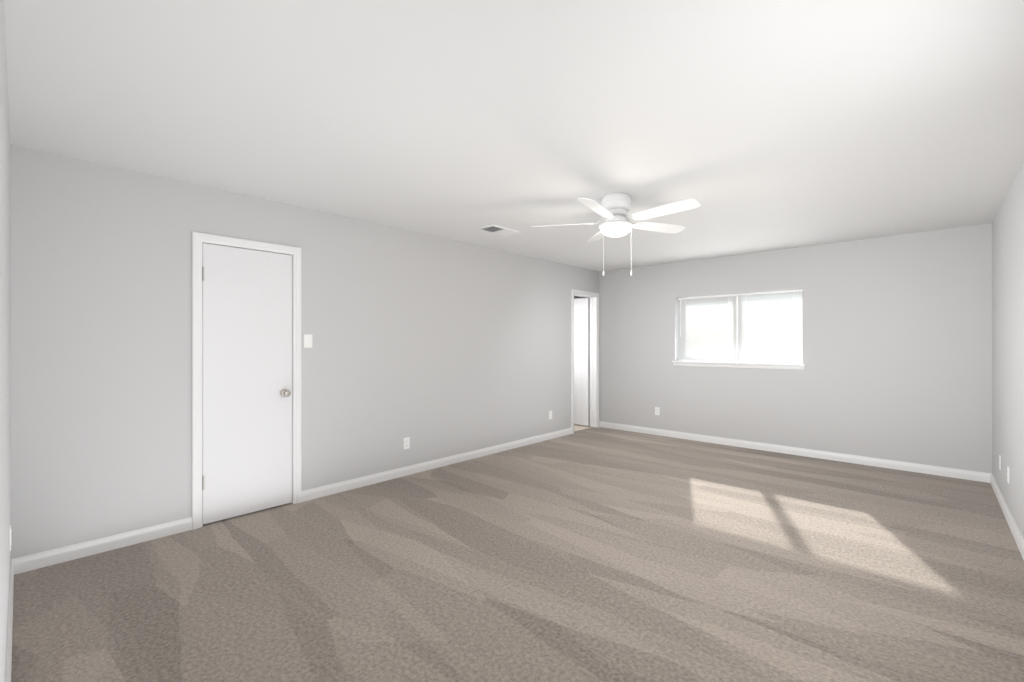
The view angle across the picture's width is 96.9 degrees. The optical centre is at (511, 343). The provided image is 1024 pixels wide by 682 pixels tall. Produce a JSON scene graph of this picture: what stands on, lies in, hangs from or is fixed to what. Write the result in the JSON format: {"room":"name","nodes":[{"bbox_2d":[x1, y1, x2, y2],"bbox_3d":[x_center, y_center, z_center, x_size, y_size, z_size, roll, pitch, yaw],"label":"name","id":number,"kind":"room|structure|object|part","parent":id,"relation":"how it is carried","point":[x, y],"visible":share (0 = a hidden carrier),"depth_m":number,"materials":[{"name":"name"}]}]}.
{"room":"empty bedroom","nodes":[
{"label":"empty bedroom","id":0,"kind":"room"},
{"bbox_2d":[0,0,9,681],"bbox_3d":[-1.785,0.090,1.516,5.780,2.440,0.120,0,0,43],"label":"wall","id":1,"kind":"structure","parent":0,"point":[4,347],"depth_m":1.55,"materials":[{"name":"grey paint"}]},
{"bbox_2d":[9,525,11,551],"bbox_3d":[-2.529,0.980,2.288,0.070,0.114,0.007,0,0,43],"label":"outlet","id":2,"kind":"object","parent":1,"relation":"attached to","point":[10,537],"visible":1,"depth_m":2.27,"materials":[{"name":"white plastic"}]},
{"bbox_2d":[5,557,20,681],"bbox_3d":[-1.281,1.266,1.141,4.230,0.088,0.013,0,0,43],"label":"baseboard","id":3,"kind":"structure","parent":1,"relation":"attached to","point":[15,564],"depth_m":2.08,"materials":[{"name":"white paint"}]},
{"bbox_2d":[10,144,598,558],"bbox_3d":[-0.812,0.090,4.851,0.133,2.440,6.345,0,0,43],"label":"wall","id":4,"kind":"structure","parent":0,"point":[433,347],"depth_m":3.20,"materials":[{"name":"grey paint"}]},
{"bbox_2d":[21,517,191,572],"bbox_3d":[-2.535,1.266,2.891,0.013,0.088,0.827,0,0,43],"label":"baseboard","id":5,"kind":"structure","parent":4,"relation":"attached to","point":[85,549],"depth_m":2.85,"materials":[{"name":"white paint"}]},
{"bbox_2d":[202,266,203,489],"bbox_3d":[-2.211,0.248,3.246,0.012,1.603,0.011,0,0,43],"label":"closet door hinges","id":6,"kind":"object","parent":4,"relation":"attached to","point":[203,280],"visible":1,"depth_m":3.24,"materials":[{"name":"silver metal"}]},
{"bbox_2d":[192,231,300,529],"bbox_3d":[-2.048,0.283,3.518,0.124,2.054,0.663,0,0,43],"label":"door frame","id":7,"kind":"structure","parent":4,"relation":"attached to","point":[202,356],"depth_m":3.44,"materials":[{"name":"white paint"}]},
{"bbox_2d":[203,243,291,523],"bbox_3d":[-2.019,0.289,3.490,0.035,2.018,0.618,0,0,43],"label":"closet door","id":8,"kind":"structure","parent":4,"relation":"in","point":[247,378],"depth_m":3.45,"materials":[{"name":"white paint"}]},
{"bbox_2d":[280,389,290,396],"bbox_3d":[-1.811,0.398,3.641,0.068,0.066,0.066,0,0,43],"label":"door knob","id":9,"kind":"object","parent":8,"relation":"attached to","point":[285,393],"depth_m":3.63,"materials":[{"name":"silver metal"}]},
{"bbox_2d":[304,334,311,347],"bbox_3d":[-1.700,-0.021,3.792,0.020,0.114,0.070,0,0,43],"label":"light switch","id":10,"kind":"object","parent":4,"relation":"attached to","point":[307,340],"visible":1,"depth_m":3.79,"materials":[{"name":"white plastic"}]},
{"bbox_2d":[403,437,409,449],"bbox_3d":[-1.047,0.992,4.510,0.007,0.114,0.070,0,0,43],"label":"outlet","id":11,"kind":"object","parent":4,"relation":"attached to","point":[406,442],"visible":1,"depth_m":4.51,"materials":[{"name":"white plastic"}]},
{"bbox_2d":[574,298,588,425],"bbox_3d":[0.981,0.288,7.359,0.604,2.019,0.035,0,0,43],"label":"hall door","id":12,"kind":"structure","parent":4,"relation":"in","point":[581,361],"depth_m":7.22,"materials":[{"name":"white paint"}]},
{"bbox_2d":[571,289,598,433],"bbox_3d":[1.071,0.260,6.892,0.141,2.100,0.740,0,0,43],"label":"door frame","id":13,"kind":"structure","parent":4,"relation":"attached to","point":[593,361],"depth_m":7.09,"materials":[{"name":"white paint"}]},
{"bbox_2d":[4,0,1023,271],"bbox_3d":[0.416,-1.190,3.906,5.780,0.120,6.620,0,0,43],"label":"ceiling","id":14,"kind":"structure","parent":0,"point":[752,126],"depth_m":2.19,"materials":[{"name":"white paint"}]},
{"bbox_2d":[476,224,520,235],"bbox_3d":[-0.128,-1.123,4.516,0.232,0.014,0.410,0,0,43],"label":"ceiling vent","id":15,"kind":"object","parent":14,"relation":"in","point":[498,230],"visible":1,"depth_m":4.49,"materials":[{"name":"white metal"}]},
{"bbox_2d":[531,193,700,275],"bbox_3d":[0.816,-0.822,3.459,1.248,0.615,1.267,0,0,43],"label":"ceiling fan","id":16,"kind":"object","parent":14,"relation":"hanging from","point":[613,209],"visible":1,"depth_m":3.40,"materials":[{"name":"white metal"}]},
{"bbox_3d":[0.801,-0.862,3.497,0.239,0.078,0.239,0,0,43],"label":"lamp shade","id":17,"kind":"part","parent":16,"relation":"part of","materials":[{"name":"white glass"}]},
{"bbox_2d":[11,427,1023,681],"bbox_3d":[0.909,1.360,3.452,4.440,0.100,6.620,0,0,43],"label":"floor","id":18,"kind":"structure","parent":0,"point":[599,555],"depth_m":2.49,"materials":[{"name":"beige carpet"}]},
{"bbox_2d":[574,424,590,431],"bbox_3d":[-1.216,1.362,5.410,1.340,0.096,6.620,0,0,43],"label":"floor","id":19,"kind":"structure","parent":0,"point":[577,427],"depth_m":7.10,"materials":[{"name":"beige"}]},
{"bbox_2d":[574,223,991,473],"bbox_3d":[2.566,0.090,6.239,5.780,2.440,0.275,0,0,43],"label":"wall","id":20,"kind":"structure","parent":0,"point":[897,345],"depth_m":5.04,"materials":[{"name":"grey paint"}]},
{"bbox_2d":[655,407,659,414],"bbox_3d":[2.079,0.969,6.495,0.070,0.114,0.007,0,0,43],"label":"outlet","id":21,"kind":"object","parent":20,"relation":"attached to","point":[657,410],"visible":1,"depth_m":6.49,"materials":[{"name":"white plastic"}]},
{"bbox_2d":[672,360,805,365],"bbox_3d":[2.868,0.250,5.845,1.586,0.020,0.176,0,0,43],"label":"window sill","id":22,"kind":"structure","parent":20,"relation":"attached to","point":[757,363],"depth_m":5.74,"materials":[{"name":"white paint"}]},
{"bbox_2d":[673,362,804,369],"bbox_3d":[2.828,0.285,5.803,1.562,0.050,0.012,0,0,43],"label":"trim","id":23,"kind":"structure","parent":20,"relation":"attached to","point":[785,367],"depth_m":5.73,"materials":[{"name":"white paint"}]},
{"bbox_2d":[680,296,799,363],"bbox_3d":[2.943,-0.202,5.927,1.520,0.884,0.054,0,0,43],"label":"window","id":24,"kind":"structure","parent":20,"relation":"in","point":[737,334],"depth_m":5.90,"materials":[{"name":"white plastic"}]},
{"bbox_2d":[678,294,736,361],"bbox_3d":[2.625,-0.203,6.127,0.772,0.880,0.028,0,0,43],"label":"window blinds","id":25,"kind":"object","parent":24,"relation":"attached to","point":[707,328],"visible":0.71,"depth_m":6.11,"materials":[{"name":"white fabric"}]},
{"bbox_2d":[737,289,802,363],"bbox_3d":[3.184,-0.203,5.612,0.730,0.880,0.028,0,0,43],"label":"window pane","id":26,"kind":"object","parent":24,"relation":"attached to","point":[770,326],"visible":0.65,"depth_m":5.60,"materials":[{"name":"white glass"}]},
{"bbox_2d":[599,421,988,482],"bbox_3d":[2.927,1.266,5.709,4.230,0.088,0.015,0,0,43],"label":"baseboard","id":27,"kind":"structure","parent":20,"relation":"attached to","point":[884,463],"depth_m":5.18,"materials":[{"name":"white paint"}]},
{"bbox_2d":[992,162,1023,538],"bbox_3d":[2.446,0.090,1.931,0.120,2.440,6.225,0,0,43],"label":"wall","id":28,"kind":"structure","parent":0,"point":[1008,334],"depth_m":3.33,"materials":[{"name":"grey paint"}]},
{"bbox_2d":[989,473,1023,559],"bbox_3d":[2.396,1.266,1.977,0.013,0.088,6.225,0,0,43],"label":"baseboard","id":29,"kind":"structure","parent":28,"relation":"attached to","point":[1019,540],"depth_m":3.28,"materials":[{"name":"white paint"}]},
{"bbox_2d":[1007,466,1008,482],"bbox_3d":[3.674,0.972,3.360,0.007,0.114,0.070,0,0,43],"label":"outlet","id":30,"kind":"object","parent":28,"relation":"attached to","point":[1007,474],"visible":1,"depth_m":3.35,"materials":[{"name":"white plastic"}]}
]}

